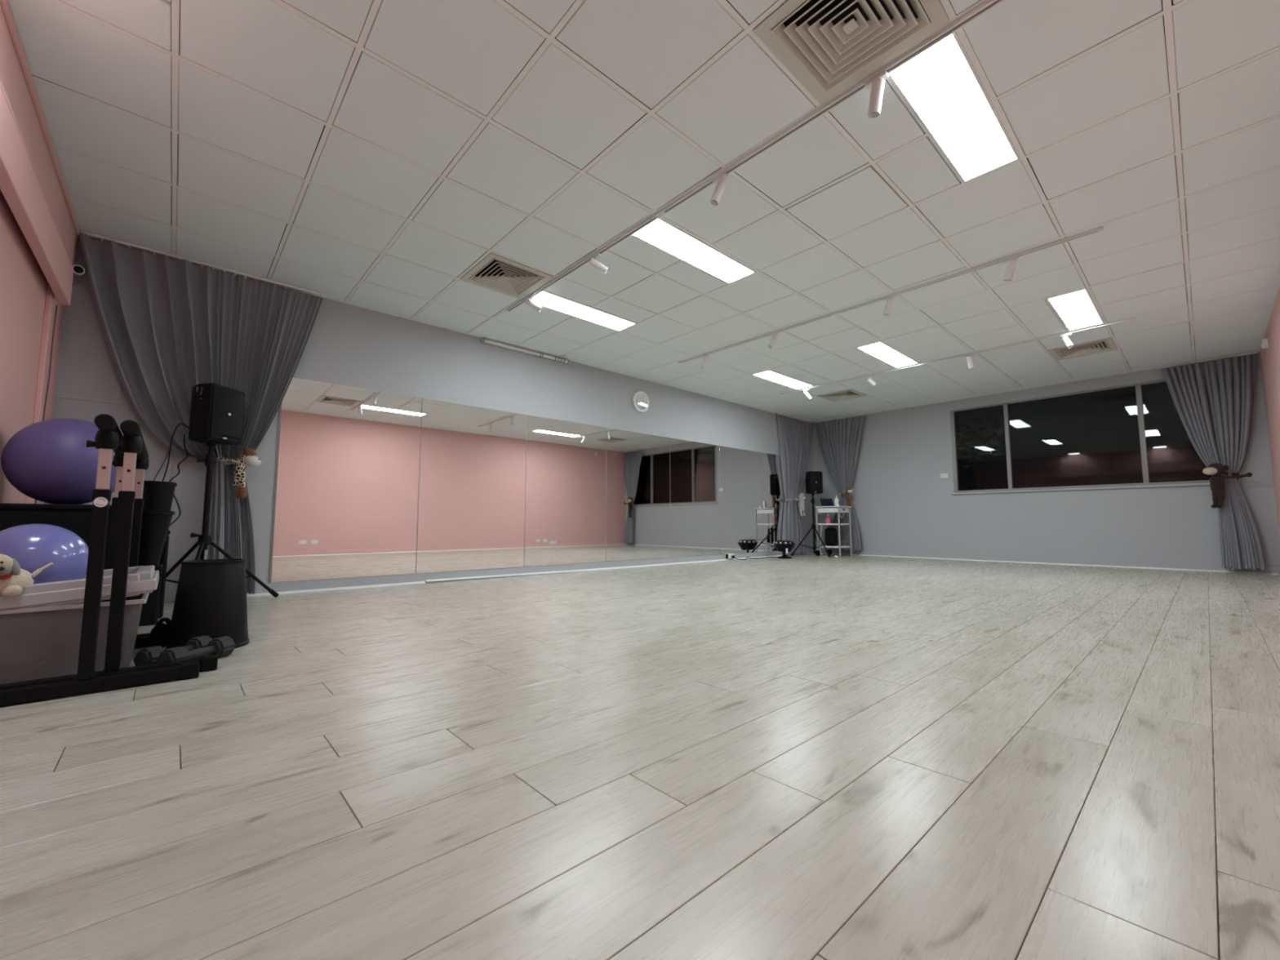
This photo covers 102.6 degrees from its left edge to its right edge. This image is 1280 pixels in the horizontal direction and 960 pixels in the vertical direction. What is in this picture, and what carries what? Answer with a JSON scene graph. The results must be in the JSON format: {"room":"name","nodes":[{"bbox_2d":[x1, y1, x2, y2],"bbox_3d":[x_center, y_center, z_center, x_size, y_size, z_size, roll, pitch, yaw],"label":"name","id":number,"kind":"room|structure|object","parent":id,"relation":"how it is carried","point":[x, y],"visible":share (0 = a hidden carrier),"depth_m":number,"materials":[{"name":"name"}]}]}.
{"room":"exercise studio","nodes":[
{"label":"exercise studio","id":0,"kind":"room"},
{"bbox_2d":[0,0,79,503],"bbox_3d":[-2.114,-0.660,1.383,0.210,2.865,6.180,4,-7,-42],"label":"wall","id":1,"kind":"structure","parent":0,"point":[40,229],"depth_m":2.65,"materials":[{"name":"pink paint"}]},
{"bbox_2d":[35,305,57,503],"bbox_3d":[-3.742,-0.425,3.228,0.015,1.390,0.048,4,-7,-42],"label":"blind cord","id":2,"kind":"object","parent":1,"relation":"hanging from","point":[56,306],"visible":0.64,"depth_m":3.26,"materials":[{"name":"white plastic"}]},
{"bbox_2d":[71,264,84,275],"bbox_3d":[-3.928,-1.467,3.585,0.068,0.068,0.074,4,-7,-42],"label":"security camera","id":3,"kind":"object","parent":1,"relation":"attached to","point":[77,269],"visible":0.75,"depth_m":3.57,"materials":[{"name":"white"}]},
{"bbox_2d":[44,239,814,602],"bbox_3d":[-0.303,-0.172,7.095,10.600,2.865,0.130,4,-7,-42],"label":"wall","id":4,"kind":"structure","parent":0,"point":[347,344],"depth_m":5.18,"materials":[{"name":"grey paint"}]},
{"bbox_2d":[153,451,168,480],"bbox_3d":[-3.658,-0.123,3.945,0.185,0.611,0.012,5,-7,-44],"label":"cable","id":5,"kind":"object","parent":4,"relation":"attached to","point":[168,451],"visible":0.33,"depth_m":3.94,"materials":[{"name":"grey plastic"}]},
{"bbox_2d":[246,581,425,596],"bbox_3d":[-2.866,0.979,4.556,1.875,0.019,0.019,4,-7,-42],"label":"trim","id":6,"kind":"structure","parent":4,"relation":"attached to","point":[418,582],"depth_m":4.65,"materials":[{"name":"white metal"}]},
{"bbox_2d":[171,549,813,602],"bbox_3d":[-0.011,1.165,7.164,9.658,0.092,0.012,4,-7,-42],"label":"baseboard","id":7,"kind":"structure","parent":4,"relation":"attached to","point":[304,585],"depth_m":5.50,"materials":[{"name":"grey paint"}]},
{"bbox_2d":[725,553,734,559],"bbox_3d":[1.503,1.258,8.473,0.175,0.081,0.081,4,-7,-42],"label":"socket","id":8,"kind":"object","parent":7,"relation":"attached to","point":[728,556],"visible":1,"depth_m":8.45,"materials":[{"name":"white plastic"}]},
{"bbox_2d":[425,567,608,582],"bbox_3d":[-1.290,1.095,5.983,2.365,0.031,0.019,4,-7,-42],"label":"trim","id":9,"kind":"structure","parent":4,"relation":"attached to","point":[583,570],"depth_m":5.82,"materials":[{"name":"white"}]},
{"bbox_2d":[268,377,784,582],"bbox_3d":[-0.009,0.219,7.251,8.465,1.792,0.007,4,-7,-42],"label":"wall mirror","id":10,"kind":"object","parent":4,"relation":"attached to","point":[348,466],"visible":0.87,"depth_m":5.68,"materials":[{"name":"white mirror"}]},
{"bbox_2d":[632,391,648,412],"bbox_3d":[0.017,-1.123,7.367,0.308,0.308,0.039,4,-7,-42],"label":"wall clock","id":11,"kind":"object","parent":4,"relation":"attached to","point":[640,399],"visible":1,"depth_m":7.34,"materials":[{"name":"white"}]},
{"bbox_2d":[608,552,813,568],"bbox_3d":[1.571,1.322,8.573,5.355,0.019,0.019,4,-7,-42],"label":"trim","id":12,"kind":"structure","parent":4,"relation":"attached to","point":[807,553],"depth_m":7.87,"materials":[{"name":"white"}]},
{"bbox_2d":[0,553,1279,959],"bbox_3d":[1.731,1.035,4.745,10.460,0.060,6.040,4,-7,-42],"label":"floor","id":13,"kind":"structure","parent":0,"point":[802,757],"depth_m":1.24,"materials":[{"name":"grey laminate"}]},
{"bbox_2d":[0,502,111,569],"bbox_3d":[-3.005,0.478,2.643,0.428,0.692,0.568,4,-7,-42],"label":"storage box","id":14,"kind":"object","parent":13,"relation":"on","point":[77,518],"visible":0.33,"depth_m":2.47,"materials":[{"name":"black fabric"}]},
{"bbox_2d":[0,417,116,504],"bbox_3d":[-2.976,-0.094,2.678,0.452,0.452,0.452,4,-7,-42],"label":"exercise ball","id":15,"kind":"object","parent":14,"relation":"on","point":[49,461],"visible":0.76,"depth_m":2.52,"materials":[{"name":"purple plastic"}]},
{"bbox_2d":[0,592,149,684],"bbox_3d":[-2.376,0.625,2.048,0.582,0.294,0.537,4,-7,-42],"label":"tub","id":16,"kind":"object","parent":13,"relation":"on","point":[37,642],"visible":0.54,"depth_m":1.90,"materials":[{"name":"grey plastic"}]},
{"bbox_2d":[0,564,159,609],"bbox_3d":[-2.365,0.441,2.071,0.613,0.138,0.550,4,-7,-42],"label":"lid","id":17,"kind":"object","parent":16,"relation":"on","point":[141,580],"visible":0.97,"depth_m":1.92,"materials":[{"name":"grey plastic"}]},
{"bbox_2d":[0,554,53,597],"bbox_3d":[-2.271,0.344,1.843,0.133,0.162,0.206,2,-5,-19],"label":"stuffed animal","id":18,"kind":"object","parent":17,"relation":"on","point":[13,579],"visible":0.98,"depth_m":1.82},
{"bbox_2d":[0,523,88,583],"bbox_3d":[-2.414,0.332,2.041,0.316,0.316,0.316,4,-7,-42],"label":"exercise ball","id":19,"kind":"object","parent":17,"relation":"on","point":[34,546],"visible":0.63,"depth_m":1.99,"materials":[{"name":"blue plastic"}]},
{"bbox_2d":[0,413,199,706],"bbox_3d":[-2.257,0.283,2.114,0.697,0.988,0.960,4,-7,-42],"label":"bar","id":20,"kind":"object","parent":13,"relation":"on","point":[108,437],"visible":0.76,"depth_m":1.84,"materials":[{"name":"black metal"}]},
{"bbox_2d":[0,419,217,689],"bbox_3d":[-2.273,0.292,2.221,0.697,0.988,0.960,4,-7,-42],"label":"bar","id":21,"kind":"object","parent":13,"relation":"on","point":[135,460],"visible":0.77,"depth_m":1.95,"materials":[{"name":"black metal"}]},
{"bbox_2d":[137,564,163,626],"bbox_3d":[-3.004,0.690,3.087,0.178,0.345,0.248,4,-7,-42],"label":"storage box","id":22,"kind":"object","parent":13,"relation":"on","point":[150,610],"visible":0.39,"depth_m":3.03,"materials":[{"name":"black plastic"}]},
{"bbox_2d":[137,509,175,565],"bbox_3d":[-2.986,0.351,3.139,0.191,0.344,0.190,4,-7,-42],"label":"can","id":23,"kind":"object","parent":22,"relation":"on","point":[155,524],"visible":0.72,"depth_m":3.09,"materials":[{"name":"black plastic"}]},
{"bbox_2d":[146,617,171,648],"bbox_3d":[-2.294,0.731,2.456,0.089,0.150,0.105,2,-5,-18],"label":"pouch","id":24,"kind":"object","parent":13,"relation":"on","point":[158,636],"visible":0.83,"depth_m":2.42,"materials":[{"name":"black fabric"}]},
{"bbox_2d":[158,529,170,618],"bbox_3d":[-3.178,0.603,3.302,0.198,0.555,0.268,4,-7,-42],"label":"storage box","id":25,"kind":"object","parent":13,"relation":"on","point":[163,560],"visible":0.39,"depth_m":3.26,"materials":[{"name":"black plastic"}]},
{"bbox_2d":[142,480,177,511],"bbox_3d":[-3.160,0.169,3.355,0.182,0.321,0.182,4,-7,-42],"label":"can","id":26,"kind":"object","parent":25,"relation":"on","point":[157,495],"visible":0.49,"depth_m":3.30,"materials":[{"name":"black plastic"}]},
{"bbox_2d":[168,434,188,525],"bbox_3d":[-3.248,-0.020,3.605,0.077,0.696,0.647,4,-6,-39],"label":"cable","id":27,"kind":"object","parent":25,"relation":"on","point":[187,455],"visible":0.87,"depth_m":3.56,"materials":[{"name":"black plastic"}]},
{"bbox_2d":[133,635,212,666],"bbox_3d":[-2.008,0.746,2.221,0.090,0.087,0.272,-1,-5,10],"label":"dumbbell","id":28,"kind":"object","parent":13,"relation":"on","point":[148,655],"visible":0.46,"depth_m":2.11,"materials":[{"name":"grey rubber"}]},
{"bbox_2d":[155,635,235,662],"bbox_3d":[-1.902,0.744,2.209,0.090,0.087,0.272,-1,-5,10],"label":"dumbbell","id":29,"kind":"object","parent":13,"relation":"on","point":[222,646],"visible":0.77,"depth_m":2.21,"materials":[{"name":"grey rubber"}]},
{"bbox_2d":[164,558,249,648],"bbox_3d":[-2.097,0.604,2.511,0.316,0.418,0.316,4,-7,-42],"label":"waste bin","id":30,"kind":"object","parent":13,"relation":"on","point":[211,599],"visible":0.84,"depth_m":2.41,"materials":[{"name":"black plastic"}]},
{"bbox_2d":[165,445,279,597],"bbox_3d":[-3.120,0.315,3.800,0.838,1.207,0.758,4,-7,-42],"label":"speaker stand","id":31,"kind":"object","parent":13,"relation":"on","point":[204,540],"visible":0.67,"depth_m":3.81,"materials":[{"name":"black metal"}]},
{"bbox_2d":[188,382,245,446],"bbox_3d":[-3.214,-0.477,3.878,0.264,0.445,0.288,0,-5,6],"label":"loudspeaker","id":32,"kind":"object","parent":31,"relation":"on","point":[216,411],"visible":1,"depth_m":3.78,"materials":[{"name":"black plastic"}]},
{"bbox_2d":[161,423,189,481],"bbox_3d":[-3.264,-0.163,3.575,0.058,0.529,0.458,2,-5,-25],"label":"cable","id":33,"kind":"object","parent":32,"relation":"hanging from","point":[176,427],"visible":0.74,"depth_m":3.57,"materials":[{"name":"black plastic"}]},
{"bbox_2d":[206,441,216,446],"bbox_3d":[-3.226,-0.272,3.862,0.055,0.034,0.056,4,-7,-42],"label":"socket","id":34,"kind":"object","parent":32,"relation":"attached to","point":[208,443],"depth_m":3.84,"materials":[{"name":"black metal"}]},
{"bbox_2d":[211,386,244,438],"bbox_3d":[-3.097,-0.500,3.869,0.022,0.340,0.260,0,-5,6],"label":"grille","id":35,"kind":"object","parent":32,"relation":"attached to","point":[228,405],"depth_m":3.84,"materials":[{"name":"black"}]},
{"bbox_2d":[734,556,773,559],"bbox_3d":[1.949,1.324,8.719,0.919,0.040,0.120,3,-6,-31],"label":"cable","id":36,"kind":"object","parent":13,"relation":"on","point":[747,557],"visible":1,"depth_m":8.74,"materials":[{"name":"white plastic"}]},
{"bbox_2d":[773,540,795,558],"bbox_3d":[2.518,1.207,8.946,0.370,0.312,0.372,4,-7,-42],"label":"stage light","id":37,"kind":"object","parent":13,"relation":"on","point":[784,546],"visible":1,"depth_m":8.83,"materials":[{"name":"black metal"}]},
{"bbox_2d":[791,495,830,557],"bbox_3d":[3.363,0.832,9.586,0.978,1.162,0.676,4,-7,-42],"label":"speaker stand","id":38,"kind":"object","parent":13,"relation":"on","point":[813,526],"visible":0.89,"depth_m":9.62,"materials":[{"name":"black metal"}]},
{"bbox_2d":[804,471,822,495],"bbox_3d":[3.277,0.067,9.723,0.288,0.445,0.264,1,-5,-14],"label":"loudspeaker","id":39,"kind":"object","parent":38,"relation":"on","point":[814,479],"visible":1,"depth_m":9.61,"materials":[{"name":"black plastic"}]},
{"bbox_2d":[809,472,822,491],"bbox_3d":[3.306,0.035,9.612,0.260,0.340,0.022,1,-5,-14],"label":"grille","id":40,"kind":"object","parent":39,"relation":"attached to","point":[815,478],"depth_m":9.60,"materials":[{"name":"black"}]},
{"bbox_2d":[810,505,852,556],"bbox_3d":[3.576,0.941,9.617,0.460,0.954,0.581,4,-7,-42],"label":"trolley","id":41,"kind":"object","parent":13,"relation":"on","point":[838,509],"visible":0.93,"depth_m":9.51,"materials":[{"name":"grey metal"}]},
{"bbox_2d":[819,498,834,506],"bbox_3d":[3.560,0.421,9.664,0.250,0.155,0.227,1,-5,-7],"label":"laptop","id":42,"kind":"object","parent":41,"relation":"on","point":[824,502],"visible":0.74,"depth_m":9.74,"materials":[{"name":"black plastic"}]},
{"bbox_2d":[825,514,831,523],"bbox_3d":[3.535,0.729,9.644,0.092,0.177,0.092,4,-7,-42],"label":"spray bottle","id":43,"kind":"object","parent":41,"relation":"on","point":[828,519],"visible":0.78,"depth_m":9.62,"materials":[{"name":"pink plastic"}]},
{"bbox_2d":[824,525,836,546],"bbox_3d":[3.556,1.040,9.583,0.185,0.378,0.210,4,-7,-42],"label":"backpack","id":44,"kind":"object","parent":41,"relation":"on","point":[830,534],"visible":1,"depth_m":9.51,"materials":[{"name":"black fabric"}]},
{"bbox_2d":[815,506,850,507],"bbox_3d":[3.617,0.507,9.609,0.460,0.020,0.460,4,-7,-42],"label":"countertop","id":45,"kind":"structure","parent":41,"relation":"on","point":[816,506],"depth_m":9.47,"materials":[{"name":"white"}]},
{"bbox_2d":[817,523,848,524],"bbox_3d":[3.617,0.827,9.582,0.406,0.028,0.406,4,-7,-42],"label":"shelf","id":46,"kind":"object","parent":41,"relation":"attached to","point":[818,523],"depth_m":9.44,"materials":[{"name":"white metal"}]},
{"bbox_2d":[818,545,849,547],"bbox_3d":[3.617,1.240,9.547,0.406,0.028,0.406,4,-7,-42],"label":"shelf","id":47,"kind":"object","parent":41,"relation":"attached to","point":[826,546],"depth_m":9.41,"materials":[{"name":"white metal"}]},
{"bbox_2d":[834,495,839,506],"bbox_3d":[3.639,0.385,9.497,0.076,0.204,0.074,4,-7,-42],"label":"pump bottle","id":48,"kind":"object","parent":41,"relation":"on","point":[836,500],"visible":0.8,"depth_m":9.47,"materials":[{"name":"white plastic"}]},
{"bbox_2d":[8,0,1279,422],"bbox_3d":[1.731,-1.728,4.981,10.460,0.125,6.040,4,-7,-42],"label":"ceiling","id":49,"kind":"structure","parent":0,"point":[368,153],"depth_m":3.04,"materials":[{"name":"white"}]},
{"bbox_2d":[80,230,327,297],"bbox_3d":[-3.427,-1.717,4.175,1.535,0.039,0.022,4,-7,-42],"label":"track","id":50,"kind":"object","parent":49,"relation":"attached to","point":[102,237],"visible":1,"depth_m":4.09,"materials":[{"name":"white metal"}]},
{"bbox_2d":[79,232,323,595],"bbox_3d":[-3.421,-0.395,4.035,1.494,2.632,0.187,4,-7,-42],"label":"curtain","id":51,"kind":"object","parent":50,"relation":"hanging from","point":[169,326],"visible":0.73,"depth_m":4.04,"materials":[{"name":"grey fabric"}]},
{"bbox_2d":[215,447,261,498],"bbox_3d":[-3.216,-0.059,4.091,0.313,0.413,0.094,2,-5,-19],"label":"giraffe","id":52,"kind":"object","parent":51,"relation":"attached to","point":[248,457],"visible":0.99,"depth_m":4.08,"materials":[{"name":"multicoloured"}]},
{"bbox_2d":[460,248,554,299],"bbox_3d":[-1.133,-1.742,4.370,0.576,0.057,0.576,4,-7,-42],"label":"ceiling vent","id":53,"kind":"object","parent":49,"relation":"in","point":[495,273],"visible":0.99,"depth_m":4.37,"materials":[{"name":"beige metal"}]},
{"bbox_2d":[481,337,569,364],"bbox_3d":[-1.337,-1.537,6.152,1.170,0.051,0.052,4,-7,-42],"label":"tube","id":54,"kind":"object","parent":49,"relation":"attached to","point":[483,340],"visible":1,"depth_m":6.11,"materials":[{"name":"white metal"}]},
{"bbox_2d":[532,290,636,331],"bbox_3d":[-0.564,-1.675,5.079,1.172,0.034,0.284,4,-7,-42],"label":"recessed light","id":55,"kind":"object","parent":49,"relation":"in","point":[544,299],"visible":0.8,"depth_m":5.06,"materials":[{"name":"white plastic"}]},
{"bbox_2d":[626,213,755,284],"bbox_3d":[0.438,-1.769,3.980,1.172,0.034,0.284,4,-7,-42],"label":"recessed light","id":56,"kind":"object","parent":49,"relation":"in","point":[660,233],"visible":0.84,"depth_m":3.94,"materials":[{"name":"white plastic"}]},
{"bbox_2d":[506,0,1005,311],"bbox_3d":[0.087,-1.786,3.507,0.037,0.018,4.114,4,-7,-42],"label":"track","id":57,"kind":"object","parent":49,"relation":"attached to","point":[988,5],"visible":1,"depth_m":2.67,"materials":[{"name":"white metal"}]},
{"bbox_2d":[524,294,542,311],"bbox_3d":[-0.971,-1.608,4.684,0.151,0.137,0.093,0,-5,0],"label":"track spotlight","id":58,"kind":"object","parent":57,"relation":"attached to","point":[529,302],"visible":1,"depth_m":4.67,"materials":[{"name":"white metal"}]},
{"bbox_2d":[589,253,608,274],"bbox_3d":[-0.319,-1.667,3.967,0.150,0.140,0.089,0,-5,5],"label":"track spotlight","id":59,"kind":"object","parent":57,"relation":"attached to","point":[593,262],"visible":1,"depth_m":3.95,"materials":[{"name":"white metal"}]},
{"bbox_2d":[710,172,728,205],"bbox_3d":[0.475,-1.730,3.067,0.112,0.168,0.073,-2,-5,26],"label":"track spotlight","id":60,"kind":"object","parent":57,"relation":"attached to","point":[721,183],"visible":1,"depth_m":3.05,"materials":[{"name":"white metal"}]},
{"bbox_2d":[864,70,888,118],"bbox_3d":[1.103,-1.788,2.386,0.059,0.169,0.104,3,-5,-27],"label":"track spotlight","id":61,"kind":"object","parent":57,"relation":"attached to","point":[876,84],"visible":1,"depth_m":2.37,"materials":[{"name":"white metal"}]},
{"bbox_2d":[752,369,813,389],"bbox_3d":[2.100,-1.469,7.491,1.172,0.034,0.284,4,-7,-42],"label":"recessed light","id":62,"kind":"object","parent":49,"relation":"in","point":[771,375],"visible":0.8,"depth_m":7.47,"materials":[{"name":"white plastic"}]},
{"bbox_2d":[777,413,811,422],"bbox_3d":[3.048,-1.213,10.078,1.220,0.039,0.022,4,-7,-42],"label":"track","id":63,"kind":"object","parent":49,"relation":"attached to","point":[793,417],"visible":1,"depth_m":10.03,"materials":[{"name":"white metal"}]},
{"bbox_2d":[776,415,810,555],"bbox_3d":[3.078,0.112,9.971,1.209,2.632,0.169,4,-7,-42],"label":"curtain","id":64,"kind":"object","parent":63,"relation":"hanging from","point":[794,435],"visible":0.91,"depth_m":9.81,"materials":[{"name":"grey fabric"}]},
{"bbox_2d":[794,493,807,516],"bbox_3d":[3.087,0.470,9.772,0.407,0.448,0.152,4,-7,-42],"label":"plush toy","id":65,"kind":"object","parent":64,"relation":"attached to","point":[801,502],"visible":1,"depth_m":9.73,"materials":[{"name":"grey"}]},
{"bbox_2d":[817,389,867,401],"bbox_3d":[3.307,-1.398,8.391,0.576,0.057,0.576,4,-7,-42],"label":"ceiling vent","id":66,"kind":"object","parent":49,"relation":"in","point":[850,393],"visible":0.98,"depth_m":8.39,"materials":[{"name":"beige metal"}]},
{"bbox_2d":[752,0,950,105],"bbox_3d":[0.884,-1.931,2.158,0.576,0.057,0.576,4,-7,-42],"label":"ceiling vent","id":67,"kind":"object","parent":49,"relation":"in","point":[828,46],"visible":0.98,"depth_m":2.19,"materials":[{"name":"beige metal"}]},
{"bbox_2d":[856,338,919,368],"bbox_3d":[3.102,-1.562,6.393,1.172,0.034,0.284,4,-7,-42],"label":"recessed light","id":68,"kind":"object","parent":49,"relation":"in","point":[879,350],"visible":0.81,"depth_m":6.36,"materials":[{"name":"white plastic"}]},
{"bbox_2d":[678,226,1103,364],"bbox_3d":[1.887,-1.647,5.137,0.037,0.018,4.114,4,-7,-42],"label":"track","id":69,"kind":"object","parent":49,"relation":"attached to","point":[1100,228],"visible":1,"depth_m":4.49,"materials":[{"name":"white metal"}]},
{"bbox_2d":[700,354,709,368],"bbox_3d":[0.801,-1.453,6.315,0.115,0.167,0.078,-1,-5,17],"label":"track spotlight","id":70,"kind":"object","parent":69,"relation":"attached to","point":[706,357],"visible":1,"depth_m":6.29,"materials":[{"name":"white metal"}]},
{"bbox_2d":[767,332,778,348],"bbox_3d":[1.449,-1.515,5.599,0.118,0.165,0.086,-1,-5,8],"label":"track spotlight","id":71,"kind":"object","parent":69,"relation":"attached to","point":[775,337],"visible":1,"depth_m":5.58,"materials":[{"name":"white metal"}]},
{"bbox_2d":[882,295,894,315],"bbox_3d":[2.279,-1.590,4.696,0.105,0.169,0.067,-3,-6,29],"label":"track spotlight","id":72,"kind":"object","parent":69,"relation":"attached to","point":[889,300],"visible":1,"depth_m":4.68,"materials":[{"name":"white metal"}]},
{"bbox_2d":[1002,256,1018,280],"bbox_3d":[2.903,-1.649,4.016,0.056,0.169,0.100,4,-7,-42],"label":"track spotlight","id":73,"kind":"object","parent":69,"relation":"attached to","point":[1011,262],"visible":1,"depth_m":4.00,"materials":[{"name":"white metal"}]},
{"bbox_2d":[888,31,1020,182],"bbox_3d":[1.649,-1.882,2.653,1.172,0.034,0.284,4,-7,-42],"label":"recessed light","id":74,"kind":"object","parent":49,"relation":"in","point":[941,86],"visible":0.84,"depth_m":2.59,"materials":[{"name":"white plastic"}]},
{"bbox_2d":[780,317,1135,395],"bbox_3d":[3.652,-1.510,6.735,0.037,0.018,4.114,4,-7,-42],"label":"track","id":75,"kind":"object","parent":49,"relation":"attached to","point":[1133,318],"visible":1,"depth_m":6.22,"materials":[{"name":"white metal"}]},
{"bbox_2d":[803,388,812,399],"bbox_3d":[2.589,-1.322,7.911,0.133,0.157,0.090,0,-5,3],"label":"track spotlight","id":76,"kind":"object","parent":75,"relation":"attached to","point":[806,393],"visible":1,"depth_m":7.89,"materials":[{"name":"white metal"}]},
{"bbox_2d":[866,375,875,386],"bbox_3d":[3.241,-1.392,7.211,0.150,0.137,0.101,4,-7,-42],"label":"track spotlight","id":77,"kind":"object","parent":75,"relation":"attached to","point":[868,380],"visible":1,"depth_m":7.18,"materials":[{"name":"white metal"}]},
{"bbox_2d":[964,353,974,368],"bbox_3d":[4.046,-1.454,6.298,0.098,0.169,0.085,-1,-5,13],"label":"track spotlight","id":78,"kind":"object","parent":75,"relation":"attached to","point":[969,359],"visible":1,"depth_m":6.28,"materials":[{"name":"white metal"}]},
{"bbox_2d":[1059,333,1073,348],"bbox_3d":[4.670,-1.514,5.605,0.075,0.166,0.119,1,-5,-14],"label":"track spotlight","id":79,"kind":"object","parent":75,"relation":"attached to","point":[1067,341],"visible":1,"depth_m":5.59,"materials":[{"name":"white metal"}]},
{"bbox_2d":[1046,288,1103,330],"bbox_3d":[4.313,-1.676,5.065,1.172,0.034,0.284,4,-7,-42],"label":"recessed light","id":80,"kind":"object","parent":49,"relation":"in","point":[1077,309],"visible":0.84,"depth_m":5.03,"materials":[{"name":"white plastic"}]},
{"bbox_2d":[1047,337,1117,360],"bbox_3d":[5.325,-1.587,6.179,0.576,0.057,0.576,4,-7,-42],"label":"ceiling vent","id":81,"kind":"object","parent":49,"relation":"in","point":[1108,344],"visible":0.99,"depth_m":6.18,"materials":[{"name":"beige metal"}]},
{"bbox_2d":[1156,351,1256,368],"bbox_3d":[7.205,-1.514,6.551,0.022,0.039,0.860,4,-7,-42],"label":"track","id":82,"kind":"object","parent":49,"relation":"attached to","point":[1251,353],"visible":1,"depth_m":6.53,"materials":[{"name":"white metal"}]},
{"bbox_2d":[1161,354,1266,570],"bbox_3d":[7.184,-0.208,6.395,0.200,2.602,0.804,4,-7,-42],"label":"curtain","id":83,"kind":"object","parent":82,"relation":"hanging from","point":[1213,400],"visible":0.98,"depth_m":6.30,"materials":[{"name":"grey fabric"}]},
{"bbox_2d":[1202,462,1252,508],"bbox_3d":[7.158,0.065,6.262,0.404,0.555,0.169,-3,-6,28],"label":"monkey","id":84,"kind":"object","parent":83,"relation":"attached to","point":[1215,470],"visible":1,"depth_m":6.27},
{"bbox_3d":[3.956,-1.210,10.113,0.022,0.039,1.080,4,-7,-42],"label":"track","id":85,"kind":"object","parent":49,"relation":"attached to","visible":0},
{"bbox_2d":[813,415,865,551],"bbox_3d":[3.890,0.079,9.994,1.076,2.562,0.192,-5,-7,43],"label":"curtain","id":86,"kind":"object","parent":85,"relation":"hanging from","point":[839,441],"visible":0.88,"depth_m":9.92,"materials":[{"name":"grey fabric"}]},
{"bbox_2d":[839,488,853,507],"bbox_3d":[3.952,0.344,9.794,0.117,0.381,0.277,2,-5,-22],"label":"monkey","id":87,"kind":"object","parent":86,"relation":"attached to","point":[849,491],"visible":0.94,"depth_m":9.73},
{"bbox_2d":[812,351,1279,567],"bbox_3d":[5.609,-0.063,8.376,0.120,2.865,5.940,4,-7,-42],"label":"wall","id":88,"kind":"structure","parent":0,"point":[901,502],"depth_m":7.92,"materials":[{"name":"grey paint"}]},
{"bbox_2d":[940,473,948,478],"bbox_3d":[5.186,-0.072,8.744,0.013,0.075,0.115,4,-7,-42],"label":"light switch","id":89,"kind":"object","parent":88,"relation":"attached to","point":[942,475],"visible":1,"depth_m":8.74,"materials":[{"name":"white plastic"}]},
{"bbox_2d":[815,549,1279,574],"bbox_3d":[5.556,1.259,8.223,0.012,0.085,5.928,4,-7,-42],"label":"baseboard","id":90,"kind":"structure","parent":88,"relation":"attached to","point":[1162,565],"depth_m":7.47,"materials":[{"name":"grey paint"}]},
{"bbox_2d":[950,378,1242,494],"bbox_3d":[6.344,-0.568,7.547,0.110,1.440,3.185,4,-7,-42],"label":"window","id":91,"kind":"structure","parent":88,"relation":"in","point":[1146,483],"depth_m":7.58,"materials":[{"name":"black glass"}]},
{"bbox_2d":[1259,288,1279,538],"bbox_3d":[3.769,-0.554,2.630,10.600,2.865,0.120,4,-7,-42],"label":"wall","id":92,"kind":"structure","parent":0,"point":[1269,357],"depth_m":5.57,"materials":[{"name":"pink paint"}]},
{"bbox_2d":[1260,338,1268,348],"bbox_3d":[6.729,-1.468,5.528,0.060,0.100,0.054,4,-7,-42],"label":"wall sensor","id":93,"kind":"object","parent":92,"relation":"attached to","point":[1264,344],"visible":1,"depth_m":5.51,"materials":[{"name":"white plastic"}]},
{"label":"outside","id":94,"kind":"structure","parent":0,"visible":0},
{"bbox_3d":[12.725,2.133,15.492,20.160,0.180,22.000,4,-7,-42],"label":"ground","id":95,"kind":"structure","parent":94,"visible":0},
{"bbox_2d":[955,415,1005,489],"bbox_3d":[7.386,0.127,11.249,1.784,3.165,1.231,4,-7,-42],"label":"tree","id":96,"kind":"object","parent":95,"relation":"on","point":[974,439],"visible":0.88,"depth_m":11.21,"materials":[{"name":"green plant"}]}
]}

